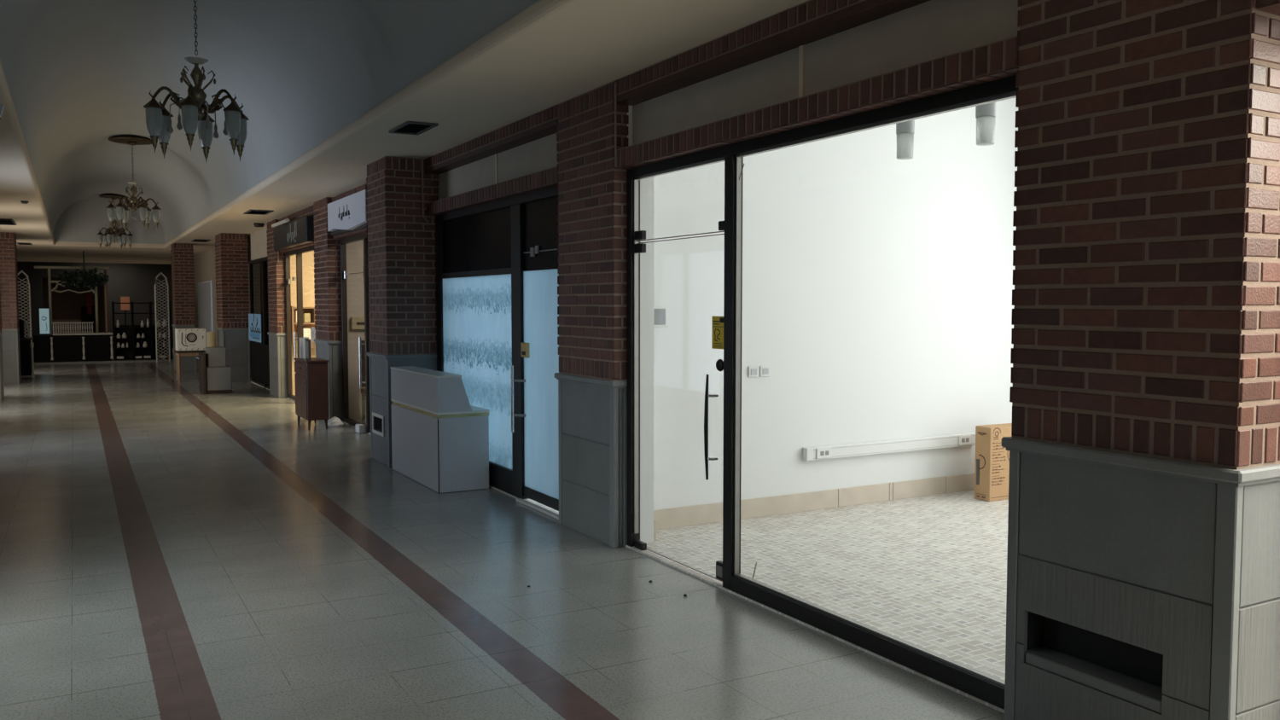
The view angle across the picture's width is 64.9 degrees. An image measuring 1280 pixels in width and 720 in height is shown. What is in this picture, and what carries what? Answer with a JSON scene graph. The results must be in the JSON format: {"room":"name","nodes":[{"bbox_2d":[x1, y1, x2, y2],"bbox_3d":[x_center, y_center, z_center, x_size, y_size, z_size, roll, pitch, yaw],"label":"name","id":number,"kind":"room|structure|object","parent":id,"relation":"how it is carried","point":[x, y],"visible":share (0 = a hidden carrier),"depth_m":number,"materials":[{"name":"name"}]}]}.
{"room":"shopping mall","nodes":[
{"label":"shopping mall","id":0,"kind":"room"},
{"bbox_2d":[0,284,4,401],"bbox_3d":[-10.972,-0.846,16.755,0.547,3.018,0.844,-2,4,-29],"label":"brick pillar","id":1,"kind":"structure","parent":0,"point":[2,386],"depth_m":17.05,"materials":[{"name":"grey brick"}]},
{"bbox_2d":[0,232,21,383],"bbox_3d":[-12.941,-1.046,20.346,0.638,3.018,0.844,-2,4,-29],"label":"brick pillar","id":2,"kind":"structure","parent":0,"point":[8,282],"depth_m":20.10,"materials":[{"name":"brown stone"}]},
{"bbox_2d":[42,277,104,335],"bbox_3d":[-22.090,-2.217,40.377,5.900,3.120,0.150,-2,4,-29],"label":"wall","id":3,"kind":"structure","parent":0,"point":[67,305],"depth_m":39.98,"materials":[{"name":"paint"}]},
{"bbox_2d":[17,261,173,349],"bbox_3d":[-19.282,-1.871,35.084,5.600,3.020,0.150,-2,4,-29],"label":"wall","id":4,"kind":"structure","parent":0,"point":[136,282],"depth_m":35.49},
{"bbox_2d":[33,356,174,365],"bbox_3d":[-14.844,0.018,27.893,3.800,0.050,1.700,-2,4,-29],"label":"floor","id":5,"kind":"structure","parent":0,"point":[172,359],"depth_m":27.15,"materials":[{"name":"tile"}]},
{"bbox_2d":[34,266,109,334],"bbox_3d":[-15.581,-1.283,27.702,1.800,2.570,0.185,-2,4,-29],"label":"canopy","id":6,"kind":"object","parent":5,"relation":"on","point":[49,282],"visible":0.69,"depth_m":27.65,"materials":[{"name":"beige wood"}]},
{"bbox_2d":[33,332,113,361],"bbox_3d":[-15.336,-0.354,27.288,1.870,0.740,0.736,-2,4,-29],"label":"counter","id":7,"kind":"object","parent":5,"relation":"on","point":[83,346],"depth_m":27.03,"materials":[{"name":"wood"}]},
{"bbox_2d":[39,308,49,333],"bbox_3d":[-15.902,-1.037,26.882,0.225,0.670,0.082,-2,4,-29],"label":"sign","id":8,"kind":"object","parent":7,"relation":"on","point":[43,313],"visible":1,"depth_m":26.85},
{"bbox_2d":[52,322,93,333],"bbox_3d":[-15.354,-0.875,27.269,0.990,0.298,0.040,-2,4,-29],"label":"balustrade","id":9,"kind":"object","parent":7,"relation":"on","point":[52,322],"visible":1,"depth_m":27.25,"materials":[{"name":"wood"}]},
{"bbox_2d":[52,332,112,335],"bbox_3d":[-15.149,-0.710,27.394,1.420,0.040,0.700,-2,4,-29],"label":"countertop","id":10,"kind":"structure","parent":7,"relation":"on","point":[82,334],"depth_m":27.15,"materials":[{"name":"wood"}]},
{"bbox_2d":[120,296,129,325],"bbox_3d":[-14.672,-0.931,28.730,0.230,1.749,0.080,-2,4,-29],"label":"sign","id":11,"kind":"object","parent":5,"relation":"on","point":[123,299],"visible":0.73,"depth_m":28.66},
{"bbox_2d":[111,301,172,360],"bbox_3d":[-13.865,-0.822,28.053,1.450,1.610,0.500,-2,4,-29],"label":"shelving","id":12,"kind":"object","parent":5,"relation":"on","point":[131,331],"visible":0.9,"depth_m":28.06,"materials":[{"name":"metal"}]},
{"bbox_2d":[122,332,127,338],"bbox_3d":[-14.198,-0.679,27.724,0.118,0.158,0.112,-2,4,-29],"label":"jar","id":13,"kind":"object","parent":12,"relation":"on","point":[124,335],"visible":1,"depth_m":27.68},
{"bbox_2d":[142,341,147,347],"bbox_3d":[-13.755,-0.436,27.986,0.120,0.162,0.114,-2,4,-29],"label":"jar","id":14,"kind":"object","parent":12,"relation":"on","point":[144,345],"visible":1,"depth_m":27.95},
{"bbox_2d":[170,243,196,372],"bbox_3d":[-10.894,-1.251,24.014,0.447,3.018,0.844,-2,4,-29],"label":"brick pillar","id":15,"kind":"structure","parent":0,"point":[182,255],"depth_m":23.67,"materials":[{"name":"brown brick"}]},
{"bbox_2d":[215,232,250,382],"bbox_3d":[-8.418,-1.071,20.787,0.538,3.018,0.904,-2,4,-29],"label":"brick pillar","id":16,"kind":"structure","parent":0,"point":[231,253],"depth_m":20.44,"materials":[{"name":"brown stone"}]},
{"bbox_2d":[247,262,268,343],"bbox_3d":[-1.232,-1.012,13.507,4.280,3.688,27.820,-2,4,-29],"label":"wall partition","id":17,"kind":"structure","parent":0,"point":[258,299],"depth_m":24.68,"materials":[{"name":"paint"}]},
{"bbox_2d":[266,219,287,398],"bbox_3d":[-6.244,-0.882,17.403,0.248,3.018,0.904,-2,4,-29],"label":"brick pillar","id":18,"kind":"structure","parent":0,"point":[276,279],"depth_m":17.10,"materials":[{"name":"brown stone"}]},
{"bbox_2d":[290,250,315,395],"bbox_3d":[-5.046,-1.110,17.950,2.380,3.388,0.100,-2,4,-29],"label":"wall","id":19,"kind":"structure","parent":0,"point":[308,263],"depth_m":17.45,"materials":[{"name":"paint"}]},
{"bbox_2d":[290,306,315,344],"bbox_3d":[-5.627,-0.603,17.420,0.800,0.660,0.298,-2,4,-29],"label":"wall shelf","id":20,"kind":"object","parent":19,"relation":"attached to","point":[305,310],"visible":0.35,"depth_m":17.33,"materials":[{"name":"beige wood"}]},
{"bbox_2d":[294,310,296,322],"bbox_3d":[-5.862,-0.741,17.247,0.090,0.200,0.160,-2,4,-29],"label":"box","id":21,"kind":"object","parent":20,"relation":"on","point":[295,311],"visible":0.42,"depth_m":17.18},
{"bbox_2d":[302,313,310,322],"bbox_3d":[-5.735,-0.725,17.319,0.100,0.160,0.160,-2,4,-29],"label":"box","id":22,"kind":"object","parent":20,"relation":"on","point":[306,317],"visible":0.88,"depth_m":17.25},
{"bbox_2d":[303,328,310,339],"bbox_3d":[-5.770,-0.444,17.315,0.180,0.200,0.160,-2,4,-29],"label":"box","id":23,"kind":"object","parent":20,"relation":"on","point":[306,331],"visible":0.34,"depth_m":17.26,"materials":[{"name":"cardboard"}]},
{"bbox_2d":[313,197,343,421],"bbox_3d":[-4.281,-0.686,13.895,0.267,3.018,0.894,-2,4,-29],"label":"brick pillar","id":24,"kind":"structure","parent":0,"point":[327,255],"depth_m":13.57,"materials":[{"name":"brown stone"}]},
{"bbox_2d":[346,239,366,419],"bbox_3d":[-3.262,-0.898,14.169,1.780,3.388,0.230,-2,4,-29],"label":"wall","id":25,"kind":"structure","parent":0,"point":[355,286],"depth_m":13.71,"materials":[{"name":"paint"}]},
{"bbox_2d":[350,316,364,329],"bbox_3d":[-3.794,-0.502,13.727,0.280,0.170,0.055,-2,4,-29],"label":"wall plaque","id":26,"kind":"object","parent":25,"relation":"attached to","point":[356,322],"visible":0.59,"depth_m":13.68,"materials":[{"name":"brown wood"}]},
{"bbox_2d":[366,156,438,467],"bbox_3d":[-2.388,-0.479,10.204,0.588,3.018,0.754,-2,4,-29],"label":"brick pillar","id":27,"kind":"structure","parent":0,"point":[401,243],"depth_m":9.89,"materials":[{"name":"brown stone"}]},
{"bbox_2d":[372,412,384,436],"bbox_3d":[-2.642,0.649,10.159,0.014,0.210,0.420,-2,4,-29],"label":"vent","id":28,"kind":"object","parent":27,"relation":"attached to","point":[376,433],"depth_m":10.21,"materials":[{"name":"plastic"}]},
{"bbox_2d":[421,159,428,222],"bbox_3d":[-2.101,-1.649,9.834,0.064,0.605,0.018,-2,4,-29],"label":"cable","id":29,"kind":"object","parent":27,"relation":"attached to","point":[421,160],"visible":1,"depth_m":9.81,"materials":[{"name":"plastic"}]},
{"bbox_2d":[0,0,809,264],"bbox_3d":[-9.388,-3.070,18.096,5.100,1.270,51.000,-2,4,-29],"label":"ceiling","id":30,"kind":"structure","parent":0,"point":[80,74],"depth_m":9.36,"materials":[{"name":"paint"}]},
{"bbox_2d":[0,104,4,119],"bbox_3d":[-4.601,-1.931,7.183,0.144,0.645,0.125,-2,4,-29],"label":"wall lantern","id":31,"kind":"object","parent":30,"relation":"hanging from","point":[2,107],"visible":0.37,"depth_m":7.19,"materials":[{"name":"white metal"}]},
{"bbox_2d":[0,218,16,225],"bbox_3d":[-10.963,-2.385,17.363,0.300,0.015,1.400,-2,4,-29],"label":"ceiling vent","id":32,"kind":"object","parent":30,"relation":"in","point":[2,221],"visible":1,"depth_m":17.51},
{"bbox_2d":[17,242,32,244],"bbox_3d":[-14.503,-2.741,23.737,0.280,0.015,0.800,-2,4,-29],"label":"ceiling vent","id":33,"kind":"object","parent":30,"relation":"in","point":[19,243],"visible":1,"depth_m":23.64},
{"bbox_2d":[0,60,55,245],"bbox_3d":[-6.272,-2.049,10.314,0.045,0.100,32.700,-2,4,-29],"label":"trim","id":34,"kind":"structure","parent":30,"relation":"attached to","point":[4,90],"depth_m":8.69,"materials":[{"name":"paint"}]},
{"bbox_2d":[53,250,109,290],"bbox_3d":[-15.067,-2.417,27.219,1.009,1.050,1.094,1,3,22],"label":"hanging plant","id":35,"kind":"object","parent":30,"relation":"hanging from","point":[74,276],"visible":1,"depth_m":27.13,"materials":[{"name":"green plant"}]},
{"bbox_2d":[97,195,133,248],"bbox_3d":[-12.986,-3.395,24.902,0.805,1.299,0.725,-2,4,-29],"label":"chandelier","id":36,"kind":"object","parent":30,"relation":"hanging from","point":[123,237],"visible":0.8,"depth_m":24.81,"materials":[{"name":"brown metal"}]},
{"bbox_2d":[105,136,161,230],"bbox_3d":[-8.227,-2.841,16.347,0.801,1.449,0.737,-2,4,-29],"label":"chandelier","id":37,"kind":"object","parent":30,"relation":"hanging from","point":[122,211],"visible":1,"depth_m":16.27,"materials":[{"name":"brown metal"}]},
{"bbox_2d":[143,0,248,162],"bbox_3d":[-3.502,-2.352,7.950,0.729,1.489,0.792,-1,3,-10],"label":"chandelier","id":38,"kind":"object","parent":30,"relation":"hanging from","point":[158,119],"visible":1,"depth_m":7.89,"materials":[{"name":"brown metal"}]},
{"bbox_2d":[191,238,210,242],"bbox_3d":[-9.844,-2.676,22.572,0.340,0.015,0.800,-2,4,-29],"label":"ceiling vent","id":39,"kind":"object","parent":30,"relation":"in","point":[194,240],"visible":1,"depth_m":22.61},
{"bbox_2d":[243,209,273,215],"bbox_3d":[-5.901,-2.284,15.565,0.340,0.015,0.700,-2,4,-29],"label":"ceiling vent","id":40,"kind":"object","parent":30,"relation":"in","point":[249,212],"visible":1,"depth_m":15.55,"materials":[{"name":"metal"}]},
{"bbox_2d":[253,223,264,226],"bbox_3d":[-6.730,-2.384,17.793,0.180,0.065,0.180,-2,4,-29],"label":"ceiling siren","id":41,"kind":"structure","parent":30,"relation":"attached to","point":[254,224],"depth_m":17.73,"materials":[{"name":"brown plastic"}]},
{"bbox_2d":[162,0,575,248],"bbox_3d":[-4.149,-2.115,11.505,0.045,0.100,32.700,-2,4,-29],"label":"trim","id":42,"kind":"structure","parent":30,"relation":"attached to","point":[538,11],"depth_m":6.69,"materials":[{"name":"paint"}]},
{"bbox_2d":[388,121,438,135],"bbox_3d":[-1.829,-1.867,8.114,0.250,0.015,0.540,-2,4,-29],"label":"ceiling vent","id":43,"kind":"object","parent":30,"relation":"in","point":[408,127],"visible":1,"depth_m":8.11,"materials":[{"name":"metal"}]},
{"bbox_2d":[0,348,1008,719],"bbox_3d":[-7.731,0.581,19.233,10.100,0.132,51.000,-2,4,-29],"label":"floor","id":44,"kind":"structure","parent":0,"point":[170,549],"depth_m":5.64,"materials":[{"name":"tile"}]},
{"bbox_2d":[17,270,32,342],"bbox_3d":[-15.852,-1.073,25.887,0.044,2.465,0.467,1,3,16],"label":"arch","id":45,"kind":"object","parent":44,"relation":"on","point":[20,271],"visible":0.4,"depth_m":25.96,"materials":[{"name":"wood"}]},
{"bbox_2d":[19,337,34,378],"bbox_3d":[-13.458,-0.053,21.891,0.510,0.858,0.760,-2,4,-29],"label":"base cabinet","id":46,"kind":"object","parent":44,"relation":"on","point":[26,346],"visible":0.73,"depth_m":21.64,"materials":[{"name":"brown wood"}]},
{"bbox_2d":[18,320,24,337],"bbox_3d":[-13.477,-0.673,21.788,0.250,0.389,0.400,-2,4,-29],"label":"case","id":47,"kind":"object","parent":46,"relation":"on","point":[21,322],"visible":0.42,"depth_m":21.66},
{"bbox_2d":[23,320,31,337],"bbox_3d":[-13.226,-0.664,21.758,0.142,0.373,0.114,-2,4,-29],"label":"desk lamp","id":48,"kind":"object","parent":46,"relation":"on","point":[26,324],"visible":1,"depth_m":21.74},
{"bbox_2d":[52,293,95,333],"bbox_3d":[-21.409,-1.541,38.127,1.450,1.980,0.900,-2,4,-29],"label":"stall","id":49,"kind":"object","parent":44,"relation":"on","point":[88,313],"visible":0.54,"depth_m":38.02,"materials":[{"name":"wood"}]},
{"bbox_2d":[154,272,170,362],"bbox_3d":[-13.076,-1.167,27.558,0.044,2.465,0.497,1,3,19],"label":"lattice panel","id":50,"kind":"object","parent":44,"relation":"on","point":[162,274],"visible":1,"depth_m":27.55,"materials":[{"name":"wood"}]},
{"bbox_2d":[174,350,205,382],"bbox_3d":[-9.289,0.117,20.858,0.600,0.632,0.500,-2,4,-29],"label":"side table","id":51,"kind":"object","parent":44,"relation":"on","point":[178,353],"visible":0.68,"depth_m":20.58,"materials":[{"name":"brown wood"}]},
{"bbox_2d":[174,328,206,350],"bbox_3d":[-9.287,-0.426,20.815,0.550,0.453,0.422,-2,4,-29],"label":"printed box","id":52,"kind":"object","parent":51,"relation":"on","point":[185,339],"visible":1,"depth_m":20.63,"materials":[{"name":"cardboard"}]},
{"bbox_2d":[198,352,206,394],"bbox_3d":[-7.834,0.233,18.036,0.060,0.718,0.550,-2,4,-29],"label":"leaning board","id":53,"kind":"object","parent":44,"relation":"on","point":[202,372],"visible":1,"depth_m":17.82,"materials":[{"name":"brown wood"}]},
{"bbox_2d":[206,389,232,394],"bbox_3d":[-7.616,0.561,18.177,0.430,0.046,0.470,-2,4,-29],"label":"pallet","id":54,"kind":"object","parent":44,"relation":"on","point":[227,391],"visible":0.58,"depth_m":17.97,"materials":[{"name":"brown wood"}]},
{"bbox_2d":[205,365,232,390],"bbox_3d":[-7.616,0.327,18.163,0.410,0.420,0.450,-2,4,-29],"label":"storage box","id":55,"kind":"object","parent":54,"relation":"on","point":[218,378],"visible":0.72,"depth_m":17.96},
{"bbox_2d":[205,346,226,366],"bbox_3d":[-7.637,-0.058,18.130,0.300,0.348,0.390,-2,4,-29],"label":"storage box","id":56,"kind":"object","parent":55,"relation":"on","point":[215,357],"visible":0.98,"depth_m":17.96,"materials":[{"name":"plastic"}]},
{"bbox_2d":[206,331,215,347],"bbox_3d":[-7.686,-0.368,18.056,0.160,0.275,0.156,-2,4,-29],"label":"canister","id":57,"kind":"object","parent":56,"relation":"on","point":[211,336],"visible":1,"depth_m":18.00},
{"bbox_2d":[249,256,269,389],"bbox_3d":[-7.176,-0.708,19.198,0.105,2.465,3.140,-2,4,-29],"label":"storefront","id":58,"kind":"object","parent":44,"relation":"on","point":[259,353],"visible":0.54,"depth_m":19.13,"materials":[{"name":"black metal"}]},
{"bbox_2d":[248,314,261,343],"bbox_3d":[-7.577,-0.650,19.797,0.008,0.568,1.550,-2,4,-29],"label":"poster","id":59,"kind":"object","parent":58,"relation":"attached to","point":[254,320],"visible":1,"depth_m":19.75,"materials":[{"name":"blue paper"}]},
{"bbox_2d":[285,245,314,400],"bbox_3d":[-5.212,-0.512,15.690,0.123,2.465,3.150,-2,4,-29],"label":"storefront","id":60,"kind":"object","parent":44,"relation":"on","point":[298,253],"visible":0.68,"depth_m":16.50,"materials":[{"name":"brown metal"}]},
{"bbox_2d":[311,327,315,342],"bbox_3d":[-4.829,-0.370,15.040,0.004,0.220,0.750,-2,4,-29],"label":"notice sheet","id":61,"kind":"object","parent":60,"relation":"attached to","point":[313,331],"visible":0.34,"depth_m":15.24,"materials":[{"name":"paper"}]},
{"bbox_2d":[293,357,328,430],"bbox_3d":[-4.261,0.429,13.038,0.300,0.883,0.794,-2,4,-29],"label":"base cabinet","id":62,"kind":"object","parent":44,"relation":"on","point":[311,376],"visible":0.99,"depth_m":12.73,"materials":[{"name":"red wood"}]},
{"bbox_2d":[299,337,303,358],"bbox_3d":[-4.434,-0.159,13.212,0.060,0.270,0.024,-2,4,-29],"label":"booklet","id":63,"kind":"object","parent":62,"relation":"on","point":[301,345],"visible":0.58,"depth_m":13.20,"materials":[{"name":"paper"}]},
{"bbox_2d":[302,337,308,359],"bbox_3d":[-4.329,-0.155,13.065,0.070,0.280,0.024,-2,4,-29],"label":"booklet","id":64,"kind":"object","parent":62,"relation":"on","point":[304,338],"visible":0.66,"depth_m":13.04,"materials":[{"name":"paper"}]},
{"bbox_2d":[305,338,310,360],"bbox_3d":[-4.229,-0.135,12.823,0.024,0.263,0.240,-2,4,-29],"label":"stand","id":65,"kind":"object","parent":62,"relation":"on","point":[307,341],"visible":1,"depth_m":12.77,"materials":[{"name":"grey plastic"}]},
{"bbox_2d":[305,341,308,358],"bbox_3d":[-4.238,-0.133,12.818,0.004,0.215,0.190,-2,4,-29],"label":"picture","id":66,"kind":"object","parent":65,"relation":"attached to","point":[306,342],"depth_m":12.80},
{"bbox_2d":[327,416,343,427],"bbox_3d":[-3.980,0.800,13.142,0.229,0.131,0.203,-2,4,-29],"label":"plastic bag","id":67,"kind":"object","parent":44,"relation":"on","point":[334,421],"visible":0.94,"depth_m":13.07,"materials":[{"name":"plastic"}]},
{"bbox_2d":[339,232,370,433],"bbox_3d":[-3.197,-0.311,12.101,0.131,2.465,3.350,-2,4,-29],"label":"storefront","id":68,"kind":"object","parent":44,"relation":"on","point":[344,241],"visible":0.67,"depth_m":13.31,"materials":[{"name":"brown metal"}]},
{"bbox_2d":[354,424,366,433],"bbox_3d":[-3.468,0.853,12.497,0.090,0.098,0.170,-2,4,-29],"label":"door stop","id":69,"kind":"object","parent":44,"relation":"on","point":[360,428],"visible":1,"depth_m":12.43,"materials":[{"name":"white plastic"}]},
{"bbox_2d":[360,340,365,424],"bbox_3d":[-3.407,0.294,13.246,0.440,1.107,0.470,-2,4,-29],"label":"leaning board","id":70,"kind":"object","parent":44,"relation":"on","point":[363,346],"visible":0.16,"depth_m":13.30,"materials":[{"name":"beige wood"}]},
{"bbox_2d":[389,366,489,493],"bbox_3d":[-1.847,0.588,9.201,0.468,0.992,1.442,-2,4,-29],"label":"reception counter","id":71,"kind":"object","parent":44,"relation":"on","point":[440,440],"depth_m":8.65,"materials":[{"name":"grey laminate"}]},
{"bbox_2d":[391,399,489,415],"bbox_3d":[-1.845,0.412,9.192,0.462,0.020,1.430,-2,4,-29],"label":"countertop","id":72,"kind":"structure","parent":71,"relation":"on","point":[474,410],"depth_m":8.67,"materials":[{"name":"stone"}]},
{"bbox_2d":[435,186,558,511],"bbox_3d":[-1.268,-0.119,8.665,0.139,2.465,3.080,-2,4,-29],"label":"storefront","id":73,"kind":"object","parent":44,"relation":"on","point":[496,262],"visible":0.7,"depth_m":8.40,"materials":[{"name":"glass"}]},
{"bbox_2d":[516,498,558,519],"bbox_3d":[-0.767,1.156,7.784,0.044,0.021,0.910,-2,4,-29],"label":"threshold","id":74,"kind":"object","parent":44,"relation":"on","point":[520,500],"visible":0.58,"depth_m":7.79,"materials":[{"name":"metal"}]},
{"bbox_2d":[752,562,756,579],"bbox_3d":[0.639,1.196,5.539,0.109,0.169,0.014,3,4,42],"label":"twig","id":75,"kind":"object","parent":44,"relation":"on","point":[756,562],"visible":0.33,"depth_m":5.54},
{"bbox_2d":[627,75,1018,709],"bbox_3d":[0.703,0.074,5.199,0.103,2.465,3.155,-2,4,-29],"label":"door frame","id":76,"kind":"structure","parent":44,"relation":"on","point":[989,689],"depth_m":5.50,"materials":[{"name":"black metal"}]},
{"bbox_2d":[711,315,723,349],"bbox_3d":[0.441,-0.154,5.671,0.004,0.185,0.125,-2,4,-29],"label":"sticker","id":77,"kind":"object","parent":76,"relation":"attached to","point":[718,328],"visible":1,"depth_m":5.68,"materials":[{"name":"yellow"}]},
{"bbox_2d":[974,423,1011,501],"bbox_3d":[3.006,0.829,8.263,0.562,0.596,0.162,-2,4,-29],"label":"cardboard box","id":78,"kind":"object","parent":44,"relation":"on","point":[992,462],"visible":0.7,"depth_m":8.12,"materials":[{"name":"cardboard"}]},
{"bbox_2d":[554,81,628,548],"bbox_3d":[-0.341,-0.295,6.903,0.137,3.018,0.904,-2,4,-29],"label":"brick pillar","id":79,"kind":"structure","parent":0,"point":[591,377],"depth_m":6.76,"materials":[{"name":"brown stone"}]},
{"bbox_2d":[193,0,1020,542],"bbox_3d":[-7.197,-1.337,19.426,0.165,3.700,51.000,-2,4,-29],"label":"wall","id":80,"kind":"structure","parent":0,"point":[930,30],"depth_m":5.50,"materials":[{"name":"paint"}]},
{"bbox_2d":[197,281,211,347],"bbox_3d":[-12.063,-1.074,27.904,0.020,2.130,3.100,-2,4,-29],"label":"door","id":81,"kind":"structure","parent":80,"relation":"in","point":[204,289],"depth_m":27.67,"materials":[{"name":"grey"}]},
{"bbox_2d":[273,215,314,250],"bbox_3d":[-5.401,-1.951,15.635,0.108,0.370,2.700,-2,4,-29],"label":"shop sign","id":82,"kind":"object","parent":80,"relation":"attached to","point":[299,231],"visible":0.98,"depth_m":15.22,"materials":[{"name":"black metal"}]},
{"bbox_2d":[271,218,289,227],"bbox_3d":[-5.726,-2.177,16.014,0.056,0.056,1.300,-2,4,-29],"label":"lamp","id":83,"kind":"object","parent":82,"relation":"attached to","point":[286,220],"visible":1,"depth_m":15.87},
{"bbox_2d":[278,204,314,226],"bbox_3d":[-5.242,-2.220,15.577,0.142,0.143,3.166,-2,4,-29],"label":"trim","id":84,"kind":"structure","parent":80,"relation":"attached to","point":[309,211],"depth_m":15.32,"materials":[{"name":"brick"}]},
{"bbox_2d":[279,242,314,252],"bbox_3d":[-5.237,-1.798,15.603,0.131,0.121,3.166,-2,4,-29],"label":"trim","id":85,"kind":"structure","parent":80,"relation":"attached to","point":[310,244],"depth_m":15.66,"materials":[{"name":"wood"}]},
{"bbox_2d":[327,189,367,235],"bbox_3d":[-3.576,-1.802,12.391,0.127,0.415,2.050,-2,4,-29],"label":"shop sign","id":86,"kind":"object","parent":80,"relation":"attached to","point":[346,214],"visible":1,"depth_m":12.21,"materials":[{"name":"white"}]},
{"bbox_2d":[331,183,366,202],"bbox_3d":[-3.224,-2.019,11.991,0.142,0.143,3.366,-2,4,-29],"label":"trim","id":87,"kind":"structure","parent":80,"relation":"attached to","point":[363,187],"depth_m":12.56,"materials":[{"name":"brick"}]},
{"bbox_2d":[332,227,366,238],"bbox_3d":[-3.219,-1.598,12.017,0.131,0.121,3.366,-2,4,-29],"label":"trim","id":88,"kind":"structure","parent":80,"relation":"attached to","point":[362,230],"depth_m":12.68,"materials":[{"name":"brick"}]},
{"bbox_2d":[424,104,558,174],"bbox_3d":[-1.292,-1.827,8.557,0.142,0.143,3.096,-2,4,-29],"label":"trim","id":89,"kind":"structure","parent":80,"relation":"attached to","point":[540,125],"depth_m":8.23,"materials":[{"name":"brick"}]},
{"bbox_2d":[426,166,558,215],"bbox_3d":[-1.287,-1.406,8.583,0.131,0.121,3.096,-2,4,-29],"label":"trim","id":90,"kind":"structure","parent":80,"relation":"attached to","point":[544,179],"depth_m":8.27,"materials":[{"name":"brick"}]},
{"bbox_2d":[494,153,497,183],"bbox_3d":[-1.224,-1.627,8.584,0.008,0.310,0.032,-2,4,-29],"label":"trim","id":91,"kind":"structure","parent":80,"relation":"attached to","point":[496,154],"depth_m":8.57,"materials":[{"name":"paint"}]},
{"bbox_2d":[653,519,656,541],"bbox_3d":[0.034,1.135,6.857,0.015,0.143,0.274,-2,4,-29],"label":"baseboard","id":92,"kind":"structure","parent":80,"relation":"attached to","point":[654,520],"depth_m":6.74,"materials":[{"name":"tile"}]},
{"bbox_2d":[613,0,930,105],"bbox_3d":[0.665,-1.633,5.080,0.142,0.143,3.166,-2,4,-29],"label":"trim","id":93,"kind":"structure","parent":80,"relation":"attached to","point":[811,20],"depth_m":5.12,"materials":[{"name":"brick"}]},
{"bbox_2d":[798,45,803,97],"bbox_3d":[0.799,-1.426,4.989,0.008,0.310,0.032,-2,4,-29],"label":"trim","id":94,"kind":"structure","parent":80,"relation":"attached to","point":[801,47],"depth_m":4.98,"materials":[{"name":"paint"}]},
{"bbox_2d":[615,35,1019,169],"bbox_3d":[0.670,-1.211,5.106,0.131,0.121,3.166,-2,4,-29],"label":"brick lintel","id":95,"kind":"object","parent":80,"relation":"attached to","point":[995,61],"depth_m":4.55,"materials":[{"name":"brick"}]},
{"bbox_2d":[1256,0,1279,14],"bbox_3d":[2.656,-1.014,1.576,0.131,0.121,3.236,-2,4,-29],"label":"trim","id":96,"kind":"structure","parent":80,"relation":"attached to","point":[1272,6],"depth_m":2.94,"materials":[{"name":"brick"}]},
{"bbox_2d":[627,97,1018,510],"bbox_3d":[1.863,-0.705,8.028,4.460,3.688,0.120,-2,4,-29],"label":"wall","id":97,"kind":"structure","parent":0,"point":[877,286],"depth_m":7.82,"materials":[{"name":"white paint"}]},
{"bbox_2d":[653,306,668,326],"bbox_3d":[0.132,-0.301,6.997,0.150,0.140,0.018,-2,4,-29],"label":"panel","id":98,"kind":"object","parent":97,"relation":"attached to","point":[660,313],"visible":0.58,"depth_m":7.00,"materials":[{"name":"white plastic"}]},
{"bbox_2d":[748,366,758,377],"bbox_3d":[0.837,0.086,7.417,0.090,0.080,0.016,-2,4,-29],"label":"wall switch","id":99,"kind":"object","parent":97,"relation":"attached to","point":[753,370],"visible":1,"depth_m":7.41,"materials":[{"name":"white plastic"}]},
{"bbox_2d":[759,366,770,377],"bbox_3d":[0.929,0.083,7.468,0.090,0.080,0.016,-2,4,-29],"label":"wall switch","id":100,"kind":"object","parent":97,"relation":"attached to","point":[765,370],"visible":1,"depth_m":7.46,"materials":[{"name":"white plastic"}]},
{"bbox_2d":[653,472,974,530],"bbox_3d":[1.852,1.069,8.044,4.316,0.143,0.014,-2,4,-29],"label":"baseboard","id":101,"kind":"structure","parent":97,"relation":"attached to","point":[761,507],"depth_m":7.76,"materials":[{"name":"tile"}]},
{"bbox_2d":[802,432,975,461],"bbox_3d":[2.058,0.694,8.107,1.840,0.100,0.067,-2,4,-29],"label":"cable trunking","id":102,"kind":"object","parent":97,"relation":"attached to","point":[815,453],"visible":0.95,"depth_m":8.04,"materials":[{"name":"white plastic"}]},
{"bbox_2d":[816,448,831,459],"bbox_3d":[1.410,0.714,7.713,0.145,0.077,0.009,-2,4,-29],"label":"socket","id":103,"kind":"object","parent":102,"relation":"attached to","point":[822,453],"depth_m":7.71,"materials":[{"name":"white plastic"}]},
{"bbox_2d":[958,435,971,445],"bbox_3d":[2.727,0.673,8.452,0.145,0.077,0.009,-2,4,-29],"label":"socket","id":104,"kind":"object","parent":102,"relation":"attached to","point":[962,439],"depth_m":8.45,"materials":[{"name":"white plastic"}]},
{"bbox_2d":[1001,0,1279,719],"bbox_3d":[1.740,-0.102,3.460,0.388,3.018,0.894,-2,4,-29],"label":"brick pillar","id":105,"kind":"structure","parent":0,"point":[1143,445],"depth_m":3.28,"materials":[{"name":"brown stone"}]},
{"bbox_3d":[-1.242,-2.905,13.441,4.460,0.100,27.900,-2,4,-29],"label":"ceiling","id":106,"kind":"structure","parent":0,"visible":0},
{"bbox_2d":[896,119,914,159],"bbox_3d":[1.817,-1.933,6.877,0.124,1.103,0.124,-2,4,-29],"label":"pendant lamp","id":107,"kind":"object","parent":106,"relation":"hanging from","point":[904,130],"visible":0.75,"depth_m":6.85,"materials":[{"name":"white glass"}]},
{"bbox_2d":[975,101,996,145],"bbox_3d":[2.160,-1.899,6.267,0.124,1.103,0.124,-2,4,-29],"label":"pendant lamp","id":108,"kind":"object","parent":106,"relation":"hanging from","point":[986,114],"visible":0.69,"depth_m":6.25,"materials":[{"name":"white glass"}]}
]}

